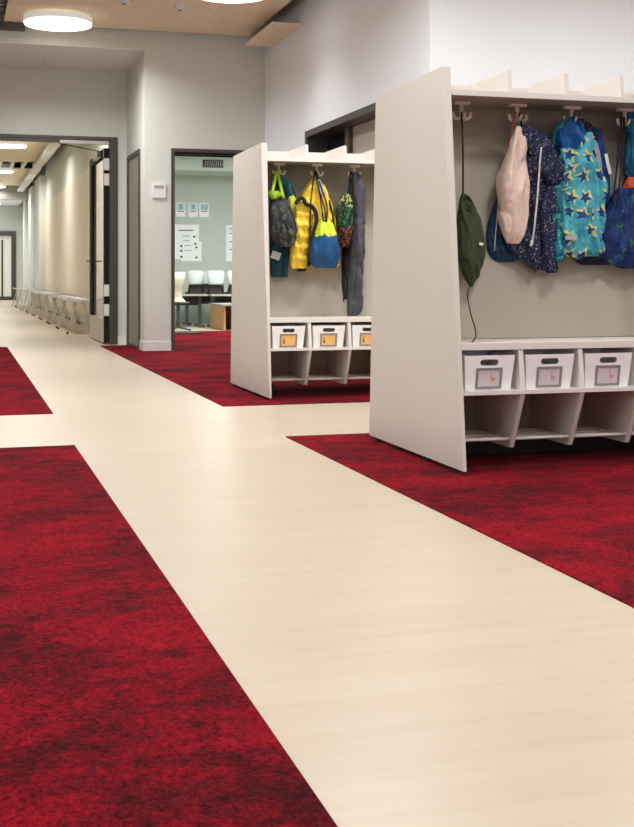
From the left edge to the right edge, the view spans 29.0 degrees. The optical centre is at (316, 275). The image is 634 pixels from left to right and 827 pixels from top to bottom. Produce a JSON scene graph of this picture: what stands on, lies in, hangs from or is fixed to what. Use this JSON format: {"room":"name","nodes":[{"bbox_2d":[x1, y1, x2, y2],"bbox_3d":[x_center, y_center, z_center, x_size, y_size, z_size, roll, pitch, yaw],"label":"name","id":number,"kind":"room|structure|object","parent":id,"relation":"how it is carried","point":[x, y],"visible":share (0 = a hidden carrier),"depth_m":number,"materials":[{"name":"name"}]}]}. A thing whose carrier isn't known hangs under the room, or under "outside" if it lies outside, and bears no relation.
{"room":"school corridor","nodes":[
{"label":"school corridor","id":0,"kind":"room"},
{"bbox_2d":[0,201,22,299],"bbox_3d":[-11.298,-1.150,40.508,3.100,3.900,0.100,0,0,-16],"label":"wall","id":1,"kind":"structure","parent":0,"point":[11,217],"depth_m":40.84,"materials":[{"name":"white paint"}]},
{"bbox_2d":[0,231,15,299],"bbox_3d":[-10.962,-0.345,40.517,1.950,2.290,0.170,0,0,-16],"label":"door","id":2,"kind":"structure","parent":1,"relation":"in","point":[7,238],"depth_m":40.73,"materials":[{"name":"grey metal"}]},
{"bbox_2d":[0,200,22,205],"bbox_3d":[-10.539,-2.355,37.812,2.840,0.030,5.500,0,0,-16],"label":"board","id":3,"kind":"object","parent":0,"point":[3,202],"visible":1,"depth_m":39.00,"materials":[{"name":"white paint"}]},
{"bbox_2d":[3,163,31,167],"bbox_3d":[-4.059,-3.150,19.183,10.400,0.100,45.500,0,0,-16],"label":"ceiling","id":4,"kind":"structure","parent":0,"point":[16,165],"depth_m":34.37,"materials":[{"name":"black"}]},
{"bbox_2d":[17,142,59,191],"bbox_3d":[-5.484,-2.745,24.757,0.200,0.710,21.000,0,0,-16],"label":"duct","id":5,"kind":"object","parent":4,"relation":"attached to","point":[51,147],"visible":0.33,"depth_m":26.37,"materials":[{"name":"white paint"}]},
{"bbox_2d":[0,168,40,185],"bbox_3d":[-8.800,-2.612,32.252,2.650,0.035,5.650,0,0,-16],"label":"board","id":6,"kind":"object","parent":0,"point":[16,178],"visible":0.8,"depth_m":32.28,"materials":[{"name":"brown wood"}]},
{"bbox_2d":[23,200,27,301],"bbox_3d":[-8.926,-0.850,37.660,0.150,3.300,1.300,0,0,-16],"label":"wall","id":7,"kind":"structure","parent":0,"point":[25,202],"depth_m":37.03,"materials":[{"name":"white paint"}]},
{"bbox_2d":[0,347,52,415],"bbox_3d":[-4.439,0.798,9.865,4.030,0.004,6.930,0,0,-16],"label":"floor","id":8,"kind":"structure","parent":0,"point":[18,394],"depth_m":8.37,"materials":[{"name":"red carpet"}]},
{"bbox_2d":[0,142,60,161],"bbox_3d":[-6.375,-2.612,23.975,2.650,0.035,7.600,0,0,-16],"label":"board","id":9,"kind":"object","parent":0,"point":[33,151],"visible":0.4,"depth_m":25.95,"materials":[{"name":"brown wood"}]},
{"bbox_2d":[0,141,26,148],"bbox_3d":[-5.950,-2.545,23.682,0.670,0.100,0.670,0,0,-16],"label":"ceiling light","id":10,"kind":"object","parent":9,"relation":"attached to","point":[3,144],"visible":0.95,"depth_m":23.48,"materials":[{"name":"white plastic"}]},
{"bbox_2d":[0,144,26,148],"bbox_3d":[-5.950,-2.504,23.682,0.656,0.018,0.656,0,0,-16],"label":"diffuser","id":11,"kind":"object","parent":10,"relation":"attached to","point":[7,146],"depth_m":23.60,"materials":[{"name":"white plastic"}]},
{"bbox_2d":[28,186,34,304],"bbox_3d":[-8.083,-0.850,34.781,0.150,3.300,1.500,0,0,-16],"label":"wall","id":12,"kind":"structure","parent":0,"point":[31,191],"depth_m":34.06,"materials":[{"name":"white paint"}]},
{"bbox_2d":[35,176,45,307],"bbox_3d":[-7.112,-0.850,31.470,0.150,3.300,2.000,0,0,-16],"label":"wall","id":13,"kind":"structure","parent":0,"point":[40,183],"depth_m":30.53,"materials":[{"name":"white paint"}]},
{"bbox_2d":[0,66,126,335],"bbox_3d":[-4.744,-1.150,13.699,5.600,3.900,0.120,0,0,-16],"label":"wall","id":14,"kind":"structure","parent":0,"point":[33,100],"depth_m":14.21,"materials":[{"name":"white paint"}]},
{"bbox_2d":[0,134,117,344],"bbox_3d":[-3.595,-0.410,14.116,2.540,2.420,0.334,0,0,-16],"label":"door","id":15,"kind":"structure","parent":14,"relation":"in","point":[112,142],"depth_m":14.29,"materials":[{"name":"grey metal"}]},
{"bbox_2d":[86,148,108,342],"bbox_3d":[-2.697,-0.356,15.148,0.202,2.288,1.650,0,0,-16],"label":"door leaf","id":16,"kind":"structure","parent":15,"relation":"attached to","point":[98,325],"depth_m":14.77,"materials":[{"name":"metal"}]},
{"bbox_2d":[118,336,125,343],"bbox_3d":[-2.283,0.750,14.351,0.110,0.100,0.012,0,0,-16],"label":"baseboard","id":17,"kind":"structure","parent":14,"relation":"attached to","point":[121,339],"depth_m":14.35,"materials":[{"name":"white paint"}]},
{"bbox_2d":[28,144,107,316],"bbox_3d":[-5.887,-1.150,27.734,0.100,3.900,27.460,0,0,-16],"label":"wall","id":18,"kind":"structure","parent":0,"point":[67,163],"depth_m":25.17,"materials":[{"name":"white paint"}]},
{"bbox_2d":[45,305,88,323],"bbox_3d":[-5.942,0.755,27.718,0.015,0.090,27.460,0,0,-16],"label":"baseboard","id":19,"kind":"structure","parent":18,"relation":"attached to","point":[81,318],"depth_m":23.04,"materials":[{"name":"white paint"}]},
{"bbox_2d":[45,160,102,316],"bbox_3d":[-4.489,-0.550,22.753,0.018,2.500,16.194,0,0,-16],"label":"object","id":20,"kind":"object","parent":18,"relation":"attached to","point":[67,214],"visible":0.56,"depth_m":23.01,"materials":[{"name":"brown wood"}]},
{"bbox_2d":[0,42,143,70],"bbox_3d":[-4.624,-2.405,12.934,5.400,0.010,1.416,0,0,-16],"label":"ceiling","id":21,"kind":"structure","parent":0,"point":[11,53],"depth_m":13.40,"materials":[{"name":"white paint"}]},
{"bbox_2d":[0,0,143,48],"bbox_3d":[-4.623,-2.755,12.932,5.400,0.690,1.420,0,0,-16],"label":"wall header","id":22,"kind":"structure","parent":0,"point":[96,37],"depth_m":12.83,"materials":[{"name":"white paint"}]},
{"bbox_2d":[127,52,142,340],"bbox_3d":[-1.953,-1.150,13.777,0.200,3.900,1.300,0,0,-16],"label":"wall","id":23,"kind":"structure","parent":0,"point":[135,72],"depth_m":13.44,"materials":[{"name":"white paint"}]},
{"bbox_2d":[127,149,139,348],"bbox_3d":[-2.064,-0.290,13.765,0.020,2.180,0.980,0,0,-16],"label":"door","id":24,"kind":"structure","parent":23,"relation":"in","point":[133,160],"depth_m":13.78,"materials":[{"name":"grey metal"}]},
{"bbox_2d":[126,336,142,350],"bbox_3d":[-2.038,0.748,13.689,0.012,0.096,1.420,0,0,-16],"label":"baseboard","id":25,"kind":"structure","parent":23,"relation":"attached to","point":[140,342],"depth_m":13.21,"materials":[{"name":"white paint"}]},
{"bbox_2d":[4,0,291,35],"bbox_3d":[0.183,-2.612,5.540,2.563,0.035,15.330,0,0,-16],"label":"ceiling","id":26,"kind":"structure","parent":0,"point":[199,16],"depth_m":12.06,"materials":[{"name":"brown wood"}]},
{"bbox_2d":[0,0,4,13],"bbox_3d":[-1.778,-2.665,7.242,0.220,0.050,10.900,0,0,-16],"label":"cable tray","id":27,"kind":"object","parent":26,"relation":"attached to","point":[2,2],"visible":1,"depth_m":12.11,"materials":[{"name":"metal"}]},
{"bbox_2d":[0,22,24,31],"bbox_3d":[-3.898,-2.558,12.339,1.860,0.075,0.125,0,0,-16],"label":"ventilation slot","id":28,"kind":"object","parent":26,"relation":"attached to","point":[5,26],"visible":0.95,"depth_m":12.52,"materials":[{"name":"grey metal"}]},
{"bbox_2d":[23,10,91,31],"bbox_3d":[-2.575,-2.545,12.177,0.670,0.100,0.670,0,0,-16],"label":"ceiling light","id":29,"kind":"object","parent":26,"relation":"attached to","point":[48,20],"visible":1,"depth_m":12.01,"materials":[{"name":"white plastic"}]},
{"bbox_2d":[118,0,129,4],"bbox_3d":[-1.804,-2.567,11.455,0.120,0.055,0.120,0,0,-16],"label":"smoke detector","id":30,"kind":"object","parent":26,"relation":"attached to","point":[123,2],"visible":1,"depth_m":11.43,"materials":[{"name":"white paint"}]},
{"bbox_2d":[174,3,185,10],"bbox_3d":[-1.310,-2.567,11.725,0.120,0.055,0.120,0,0,-16],"label":"smoke detector","id":31,"kind":"object","parent":26,"relation":"attached to","point":[179,7],"visible":1,"depth_m":11.69,"materials":[{"name":"white paint"}]},
{"bbox_2d":[205,0,259,2],"bbox_3d":[-0.763,-2.545,10.879,0.670,0.100,0.670,0,0,-16],"label":"ceiling light","id":32,"kind":"object","parent":26,"relation":"attached to","point":[218,1],"visible":1,"depth_m":11.13,"materials":[{"name":"white plastic"}]},
{"bbox_2d":[0,445,337,826],"bbox_3d":[-1.829,0.798,0.954,4.027,0.004,8.860,0,0,-16],"label":"floor","id":33,"kind":"structure","parent":0,"point":[118,709],"depth_m":2.35,"materials":[{"name":"red carpet"}]},
{"bbox_2d":[143,23,264,341],"bbox_3d":[-1.217,-1.150,13.253,1.318,3.900,0.120,0,0,-16],"label":"wall","id":34,"kind":"structure","parent":0,"point":[201,91],"depth_m":13.11,"materials":[{"name":"white paint"}]},
{"bbox_2d":[143,342,170,350],"bbox_3d":[-1.700,0.748,13.042,0.297,0.096,0.012,0,0,-16],"label":"baseboard","id":35,"kind":"structure","parent":34,"relation":"attached to","point":[147,346],"depth_m":13.04,"materials":[{"name":"white paint"}]},
{"bbox_2d":[152,183,165,197],"bbox_3d":[-1.681,-0.910,13.045,0.150,0.160,0.018,0,0,-16],"label":"switch panel","id":36,"kind":"object","parent":34,"relation":"attached to","point":[158,189],"visible":1,"depth_m":13.04,"materials":[{"name":"white paint"}]},
{"bbox_2d":[171,148,244,350],"bbox_3d":[-1.139,-0.282,13.273,0.910,2.165,0.145,0,0,-16],"label":"door frame","id":37,"kind":"structure","parent":34,"relation":"in","point":[174,151],"depth_m":13.08,"materials":[{"name":"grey metal"}]},
{"bbox_2d":[175,175,232,322],"bbox_3d":[-1.845,-1.150,20.874,3.800,3.900,0.100,0,0,-16],"label":"wall","id":38,"kind":"structure","parent":0,"point":[217,191],"depth_m":20.82,"materials":[{"name":"green paint"}]},
{"bbox_2d":[176,202,185,216],"bbox_3d":[-2.300,-1.120,20.683,0.160,0.240,0.010,0,0,-16],"label":"number card","id":39,"kind":"object","parent":38,"relation":"attached to","point":[180,207],"visible":1,"depth_m":20.68,"materials":[{"name":"white paper"}]},
{"bbox_2d":[175,224,201,260],"bbox_3d":[-2.282,-0.560,20.686,0.675,0.620,0.013,0,0,-16],"label":"poster","id":40,"kind":"object","parent":38,"relation":"attached to","point":[188,247],"visible":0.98,"depth_m":20.71,"materials":[{"name":"white paper"}]},
{"bbox_2d":[188,203,197,216],"bbox_3d":[-2.098,-1.120,20.742,0.160,0.240,0.010,0,0,-16],"label":"number card","id":41,"kind":"object","parent":38,"relation":"attached to","point":[192,207],"visible":1,"depth_m":20.74,"materials":[{"name":"white paper"}]},
{"bbox_2d":[199,203,208,216],"bbox_3d":[-1.916,-1.120,20.796,0.160,0.240,0.010,0,0,-16],"label":"number card","id":42,"kind":"object","parent":38,"relation":"attached to","point":[203,207],"visible":1,"depth_m":20.79,"materials":[{"name":"white paper"}]},
{"bbox_2d":[226,225,232,260],"bbox_3d":[-1.330,-0.560,20.967,0.460,0.620,0.010,0,0,-16],"label":"poster","id":43,"kind":"object","parent":38,"relation":"attached to","point":[229,228],"visible":0.3,"depth_m":20.91,"materials":[{"name":"white paper"}]},
{"bbox_2d":[175,156,232,176],"bbox_3d":[-1.722,-1.810,20.311,3.680,0.220,1.050,0,0,-16],"label":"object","id":44,"kind":"structure","parent":0,"point":[184,165],"depth_m":19.77,"materials":[{"name":"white paint"}]},
{"bbox_2d":[203,160,223,167],"bbox_3d":[-1.675,-1.810,19.766,0.343,0.120,0.022,0,0,-16],"label":"ceiling vent","id":45,"kind":"object","parent":44,"relation":"in","point":[206,163],"visible":1,"depth_m":19.76,"materials":[{"name":"white metal"}]},
{"bbox_2d":[175,154,232,157],"bbox_3d":[-0.831,-2.005,17.273,3.680,0.050,7.380,0,0,-16],"label":"ceiling","id":46,"kind":"structure","parent":0,"point":[175,154],"depth_m":20.13,"materials":[{"name":"white paint"}]},
{"bbox_2d":[101,331,369,406],"bbox_3d":[0.375,0.798,13.037,4.947,0.004,10.090,0,0,-16],"label":"floor","id":47,"kind":"structure","parent":0,"point":[200,364],"depth_m":9.61,"materials":[{"name":"red carpet"}]},
{"bbox_2d":[175,332,201,334],"bbox_3d":[-1.866,0.786,16.856,0.500,0.020,0.400,0,0,-16],"label":"threshold","id":48,"kind":"object","parent":47,"relation":"on","point":[176,333],"visible":0.64,"depth_m":16.71,"materials":[{"name":"grey metal"}]},
{"bbox_2d":[231,143,374,399],"bbox_3d":[0.078,-0.039,8.516,1.146,1.670,1.165,0,0,-16],"label":"cubby unit","id":49,"kind":"object","parent":47,"relation":"on","point":[260,300],"visible":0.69,"depth_m":8.32,"materials":[{"name":"beige laminate"}]},
{"bbox_2d":[270,180,288,276],"bbox_3d":[-0.260,-0.332,8.201,0.144,0.677,0.148,0,0,-16],"label":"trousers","id":50,"kind":"object","parent":49,"relation":"hanging from","point":[279,256],"visible":0.55,"depth_m":8.17,"materials":[{"name":"teal fabric"}]},
{"bbox_2d":[269,170,297,246],"bbox_3d":[-0.225,-0.449,8.114,0.209,0.514,0.222,0,0,-16],"label":"drawstring bag","id":51,"kind":"object","parent":49,"relation":"hanging from","point":[283,226],"visible":1,"depth_m":8.06,"materials":[{"name":"grey fabric"}]},
{"bbox_2d":[270,324,304,347],"bbox_3d":[-0.220,0.395,8.037,0.222,0.143,0.272,0,0,-16],"label":"storage bin","id":52,"kind":"object","parent":49,"relation":"on","point":[282,335],"visible":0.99,"depth_m":7.92,"materials":[{"name":"white plastic"}]},
{"bbox_2d":[279,174,295,213],"bbox_3d":[-0.200,-0.525,8.239,0.140,0.322,0.188,0,0,-16],"label":"jacket","id":53,"kind":"object","parent":49,"relation":"hanging from","point":[289,192],"visible":0.34,"depth_m":8.18,"materials":[{"name":"fabric"}]},
{"bbox_2d":[290,170,339,271],"bbox_3d":[-0.019,-0.372,8.264,0.368,0.683,0.300,0,0,-16],"label":"padded jacket","id":54,"kind":"object","parent":49,"relation":"hanging from","point":[299,251],"visible":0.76,"depth_m":8.13,"materials":[{"name":"yellow fabric"}]},
{"bbox_2d":[271,346,370,350],"bbox_3d":[0.156,0.474,8.235,1.085,0.016,0.478,0,0,-16],"label":"shelf","id":55,"kind":"object","parent":49,"relation":"attached to","point":[305,348],"depth_m":7.98,"materials":[{"name":"laminate"}]},
{"bbox_2d":[309,171,339,267],"bbox_3d":[0.049,-0.379,8.131,0.217,0.652,0.224,0,0,19],"label":"drawstring bag","id":56,"kind":"object","parent":49,"relation":"hanging from","point":[324,252],"visible":1,"depth_m":8.07,"materials":[{"name":"blue fabric"}]},
{"bbox_2d":[311,324,344,347],"bbox_3d":[0.041,0.395,8.113,0.222,0.143,0.272,0,0,-16],"label":"storage bin","id":57,"kind":"object","parent":49,"relation":"on","point":[323,335],"visible":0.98,"depth_m":8.00,"materials":[{"name":"white plastic"}]},
{"bbox_2d":[336,172,353,246],"bbox_3d":[0.195,-0.453,8.261,0.133,0.514,0.158,0,0,-16],"label":"drawstring bag","id":58,"kind":"object","parent":49,"relation":"hanging from","point":[344,210],"visible":0.97,"depth_m":8.22,"materials":[{"name":"fabric"}]},
{"bbox_2d":[341,179,351,301],"bbox_3d":[0.219,-0.257,8.378,0.110,0.897,0.132,0,0,-16],"label":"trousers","id":59,"kind":"object","parent":49,"relation":"hanging from","point":[345,270],"visible":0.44,"depth_m":8.34,"materials":[{"name":"fabric"}]},
{"bbox_2d":[347,172,365,314],"bbox_3d":[0.269,-0.221,8.320,0.128,0.971,0.226,0,0,-16],"label":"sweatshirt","id":60,"kind":"object","parent":49,"relation":"hanging from","point":[357,246],"visible":0.95,"depth_m":8.26,"materials":[{"name":"grey fabric"}]},
{"bbox_2d":[351,172,365,223],"bbox_3d":[0.279,-0.530,8.343,0.093,0.354,0.187,0,0,-16],"label":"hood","id":61,"kind":"object","parent":60,"relation":"attached to","point":[358,186],"depth_m":8.28,"materials":[{"name":"grey fabric"}]},
{"bbox_2d":[351,323,370,346],"bbox_3d":[0.301,0.395,8.189,0.222,0.143,0.272,0,0,-16],"label":"storage bin","id":62,"kind":"object","parent":49,"relation":"on","point":[360,333],"visible":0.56,"depth_m":8.06,"materials":[{"name":"white plastic"}]},
{"bbox_2d":[245,22,300,46],"bbox_3d":[-0.463,-2.461,12.510,0.288,0.022,1.170,0,0,-16],"label":"ceiling panel","id":63,"kind":"object","parent":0,"point":[274,32],"visible":1,"depth_m":12.43,"materials":[{"name":"brown wood"}]},
{"bbox_2d":[0,300,633,826],"bbox_3d":[-4.059,0.850,19.183,10.400,0.100,45.500,0,0,-16],"label":"floor","id":64,"kind":"structure","parent":0,"point":[416,667],"depth_m":2.95,"materials":[{"name":"beige laminate"}]},
{"bbox_2d":[12,288,35,306],"bbox_3d":[-7.788,0.554,32.512,0.532,0.492,1.780,0,0,-16],"label":"bench","id":65,"kind":"object","parent":64,"relation":"on","point":[13,288],"visible":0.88,"depth_m":31.72,"materials":[{"name":"white paint"}]},
{"bbox_2d":[16,288,40,308],"bbox_3d":[-7.113,0.554,30.209,0.532,0.492,1.780,0,0,-16],"label":"bench","id":66,"kind":"object","parent":64,"relation":"on","point":[36,288],"visible":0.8,"depth_m":29.43,"materials":[{"name":"white paint"}]},
{"bbox_2d":[22,289,49,311],"bbox_3d":[-6.437,0.554,28.010,0.532,0.492,1.780,0,0,-16],"label":"bench","id":67,"kind":"object","parent":64,"relation":"on","point":[35,289],"visible":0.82,"depth_m":27.27,"materials":[{"name":"white paint"}]},
{"bbox_2d":[27,291,57,314],"bbox_3d":[-5.790,0.554,25.803,0.532,0.492,1.780,0,0,-16],"label":"bench","id":68,"kind":"object","parent":64,"relation":"on","point":[28,291],"visible":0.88,"depth_m":25.06,"materials":[{"name":"white paint"}]},
{"bbox_2d":[33,292,66,318],"bbox_3d":[-5.172,0.554,23.692,0.532,0.492,1.780,0,0,-16],"label":"bench","id":69,"kind":"object","parent":64,"relation":"on","point":[39,293],"visible":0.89,"depth_m":23.32,"materials":[{"name":"white paint"}]},
{"bbox_2d":[40,293,77,322],"bbox_3d":[-4.553,0.554,21.581,0.532,0.492,1.780,0,0,-16],"label":"bench","id":70,"kind":"object","parent":64,"relation":"on","point":[58,294],"visible":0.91,"depth_m":20.86,"materials":[{"name":"white paint"}]},
{"bbox_2d":[48,295,88,327],"bbox_3d":[-3.976,0.554,19.613,0.532,0.492,1.780,0,0,-16],"label":"bench","id":71,"kind":"object","parent":64,"relation":"on","point":[62,296],"visible":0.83,"depth_m":18.92,"materials":[{"name":"white paint"}]},
{"bbox_2d":[57,297,102,333],"bbox_3d":[-3.434,0.554,17.761,0.532,0.492,1.780,0,0,-16],"label":"bench","id":72,"kind":"object","parent":64,"relation":"on","point":[74,299],"visible":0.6,"depth_m":17.02,"materials":[{"name":"white paint"}]},
{"bbox_2d":[175,272,190,330],"bbox_3d":[-2.017,0.368,17.797,0.337,0.856,0.392,0,0,-16],"label":"chair","id":73,"kind":"object","parent":64,"relation":"on","point":[179,276],"visible":0.68,"depth_m":17.93,"materials":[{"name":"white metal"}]},
{"bbox_2d":[175,294,207,326],"bbox_3d":[-2.138,0.542,19.225,0.750,0.515,0.600,0,0,-16],"label":"school desk","id":74,"kind":"object","parent":64,"relation":"on","point":[193,299],"visible":0.46,"depth_m":19.27,"materials":[{"name":"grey metal"}]},
{"bbox_2d":[185,270,203,293],"bbox_3d":[-1.946,0.098,19.442,0.276,0.370,0.410,0,0,-16],"label":"chair","id":75,"kind":"object","parent":74,"relation":"on","point":[195,277],"visible":1,"depth_m":19.30,"materials":[{"name":"white plastic"}]},
{"bbox_2d":[181,293,210,324],"bbox_3d":[-1.835,0.542,20.199,0.800,0.515,0.500,0,0,-16],"label":"school desk","id":76,"kind":"object","parent":64,"relation":"on","point":[205,299],"visible":0.32,"depth_m":20.09,"materials":[{"name":"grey metal"}]},
{"bbox_2d":[201,271,208,291],"bbox_3d":[-1.835,0.098,20.308,0.286,0.370,0.410,0,0,-16],"label":"chair","id":77,"kind":"object","parent":76,"relation":"on","point":[205,284],"visible":0.16,"depth_m":20.14,"materials":[{"name":"white plastic"}]},
{"bbox_2d":[207,294,231,326],"bbox_3d":[-1.357,0.542,19.297,0.750,0.515,0.600,0,0,-16],"label":"school desk","id":78,"kind":"object","parent":64,"relation":"on","point":[215,298],"visible":0.25,"depth_m":19.23,"materials":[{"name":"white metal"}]},
{"bbox_2d":[204,270,224,293],"bbox_3d":[-1.621,0.098,19.329,0.286,0.370,0.410,0,0,-16],"label":"chair","id":79,"kind":"object","parent":78,"relation":"on","point":[215,278],"visible":1,"depth_m":19.18,"materials":[{"name":"white plastic"}]},
{"bbox_2d":[224,270,231,293],"bbox_3d":[-1.314,0.098,19.419,0.286,0.370,0.410,0,0,-16],"label":"chair","id":80,"kind":"object","parent":78,"relation":"on","point":[229,273],"visible":0.36,"depth_m":19.25,"materials":[{"name":"white plastic"}]},
{"bbox_2d":[209,303,231,329],"bbox_3d":[-1.043,0.606,18.529,1.000,0.381,1.050,0,0,-16],"label":"cabinet","id":81,"kind":"object","parent":64,"relation":"on","point":[220,313],"visible":0.4,"depth_m":18.35,"materials":[{"name":"brown wood"}]},
{"bbox_2d":[265,0,423,151],"bbox_3d":[0.208,-1.150,11.195,0.260,3.900,4.870,0,0,-16],"label":"wall","id":82,"kind":"structure","parent":0,"point":[343,55],"depth_m":10.91,"materials":[{"name":"white paint"}]},
{"bbox_2d":[305,102,375,153],"bbox_3d":[0.391,-0.770,10.514,0.252,1.240,2.760,0,0,-16],"label":"window","id":83,"kind":"structure","parent":82,"relation":"in","point":[355,130],"depth_m":10.91,"materials":[{"name":"brown metal"}]},
{"bbox_2d":[353,119,374,153],"bbox_3d":[0.576,-0.770,10.110,0.015,1.120,1.760,0,0,-16],"label":"blind","id":84,"kind":"object","parent":83,"relation":"attached to","point":[363,132],"depth_m":10.64,"materials":[{"name":"beige fabric"}]},
{"bbox_2d":[286,433,633,607],"bbox_3d":[3.463,0.798,2.518,4.938,0.004,8.885,0,0,-16],"label":"floor","id":85,"kind":"structure","parent":0,"point":[570,512],"depth_m":4.42,"materials":[{"name":"red carpet"}]},
{"bbox_2d":[369,66,633,472],"bbox_3d":[0.963,-0.039,5.592,1.146,1.670,1.165,0,0,-16],"label":"cubby unit","id":86,"kind":"object","parent":85,"relation":"on","point":[422,325],"visible":0.84,"depth_m":5.40,"materials":[{"name":"beige laminate"}]},
{"bbox_2d":[456,112,485,341],"bbox_3d":[0.664,-0.215,5.169,0.124,0.993,0.312,0,0,-1],"label":"drawstring bag","id":87,"kind":"object","parent":86,"relation":"hanging from","point":[470,233],"visible":0.95,"depth_m":5.22,"materials":[{"name":"green fabric"}]},
{"bbox_2d":[462,351,514,390],"bbox_3d":[0.666,0.395,5.112,0.222,0.143,0.272,0,0,-16],"label":"storage bin","id":88,"kind":"object","parent":86,"relation":"on","point":[482,370],"visible":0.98,"depth_m":5.00,"materials":[{"name":"white plastic"}]},
{"bbox_2d":[486,112,518,261],"bbox_3d":[0.839,-0.392,5.385,0.188,0.660,0.110,0,0,-16],"label":"drawstring bag","id":89,"kind":"object","parent":86,"relation":"hanging from","point":[497,249],"visible":0.52,"depth_m":5.37,"materials":[{"name":"blue fabric"}]},
{"bbox_2d":[496,113,564,272],"bbox_3d":[0.931,-0.366,5.354,0.318,0.706,0.180,0,0,-16],"label":"coat","id":90,"kind":"object","parent":86,"relation":"hanging from","point":[529,172],"visible":0.99,"depth_m":5.31,"materials":[{"name":"blue fabric"}]},
{"bbox_2d":[522,126,564,185],"bbox_3d":[0.988,-0.520,5.338,0.215,0.262,0.107,0,0,-16],"label":"hood","id":91,"kind":"object","parent":90,"relation":"attached to","point":[542,165],"depth_m":5.31,"materials":[{"name":"blue fabric"}]},
{"bbox_2d":[463,385,633,395],"bbox_3d":[1.041,0.474,5.311,1.085,0.016,0.478,0,0,-16],"label":"shelf","id":92,"kind":"object","parent":86,"relation":"attached to","point":[515,390],"depth_m":5.06,"materials":[{"name":"laminate"}]},
{"bbox_2d":[523,350,574,388],"bbox_3d":[0.926,0.395,5.189,0.222,0.143,0.272,0,0,-16],"label":"storage bin","id":93,"kind":"object","parent":86,"relation":"on","point":[543,369],"visible":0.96,"depth_m":5.07,"materials":[{"name":"white plastic"}]},
{"bbox_2d":[551,113,607,262],"bbox_3d":[1.136,-0.393,5.410,0.285,0.672,0.181,0,0,-21],"label":"coat","id":94,"kind":"object","parent":86,"relation":"hanging from","point":[581,193],"visible":0.92,"depth_m":5.36,"materials":[{"name":"blue fabric"}]},
{"bbox_2d":[551,116,586,155],"bbox_3d":[1.134,-0.607,5.433,0.191,0.210,0.147,0,0,-16],"label":"hood","id":95,"kind":"object","parent":94,"relation":"attached to","point":[569,136],"depth_m":5.40,"materials":[{"name":"blue fabric"}]},
{"bbox_2d":[571,113,610,264],"bbox_3d":[1.255,-0.390,5.513,0.250,0.681,0.080,0,0,-16],"label":"drawstring bag","id":96,"kind":"object","parent":86,"relation":"hanging from","point":[584,260],"visible":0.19,"depth_m":5.49,"materials":[{"name":"blue fabric"}]},
{"bbox_2d":[577,118,611,206],"bbox_3d":[1.241,-0.511,5.530,0.188,0.390,0.120,0,0,-19],"label":"jacket","id":97,"kind":"object","parent":86,"relation":"hanging from","point":[599,151],"visible":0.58,"depth_m":5.49,"materials":[{"name":"blue fabric"}]},
{"bbox_2d":[582,349,631,386],"bbox_3d":[1.186,0.395,5.265,0.222,0.143,0.272,0,0,-16],"label":"storage bin","id":98,"kind":"object","parent":86,"relation":"on","point":[602,367],"visible":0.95,"depth_m":5.15,"materials":[{"name":"white plastic"}]},
{"bbox_2d":[602,117,633,268],"bbox_3d":[1.414,-0.376,5.475,0.333,0.686,0.139,0,0,-16],"label":"drawstring bag","id":99,"kind":"object","parent":86,"relation":"hanging from","point":[618,235],"visible":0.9,"depth_m":5.42,"materials":[{"name":"blue fabric"}]},
{"bbox_2d":[622,112,633,187],"bbox_3d":[1.490,-0.552,5.577,0.265,0.384,0.131,0,0,-16],"label":"jacket","id":100,"kind":"object","parent":86,"relation":"hanging from","point":[629,150],"visible":0.86,"depth_m":5.54,"materials":[{"name":"blue fabric"}]},
{"bbox_2d":[424,0,633,92],"bbox_3d":[2.360,-1.150,9.226,3.282,3.900,0.120,0,0,-16],"label":"wall","id":101,"kind":"structure","parent":0,"point":[590,41],"depth_m":8.93,"materials":[{"name":"white paint"}]},
{"bbox_3d":[-7.725,-2.750,28.581,2.650,0.030,2.000,0,0,-16],"label":"board","id":102,"kind":"object","parent":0,"visible":0},
{"bbox_2d":[0,161,14,168],"label":"grille","id":103,"kind":"object","parent":102,"relation":"attached to","point":[10,165],"depth_m":29.40,"materials":[{"name":"white paint"}]},
{"bbox_2d":[0,167,13,172],"bbox_3d":[-7.638,-2.545,29.440,0.670,0.100,0.670,0,0,-16],"label":"ceiling light","id":104,"kind":"object","parent":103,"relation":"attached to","point":[2,169],"visible":1,"depth_m":29.25,"materials":[{"name":"white plastic"}]},
{"bbox_2d":[0,170,12,172],"bbox_3d":[-7.638,-2.504,29.440,0.656,0.018,0.656,0,0,-16],"label":"diffuser","id":105,"kind":"object","parent":104,"relation":"attached to","point":[1,171],"depth_m":29.28,"materials":[{"name":"white plastic"}]},
{"bbox_2d":[21,162,26,168],"label":"grille","id":106,"kind":"object","parent":102,"relation":"attached to","point":[23,164],"depth_m":28.90,"materials":[{"name":"white paint"}]},
{"bbox_3d":[-8.862,-1.150,26.862,0.100,3.900,27.460,0,0,-16],"label":"wall","id":107,"kind":"structure","parent":0,"visible":0},
{"bbox_2d":[0,186,27,199],"bbox_3d":[-9.731,-2.410,35.053,2.840,0.420,0.210,0,0,-16],"label":"duct","id":108,"kind":"object","parent":107,"relation":"attached to","point":[9,192],"visible":0.8,"depth_m":35.23,"materials":[{"name":"metal"}]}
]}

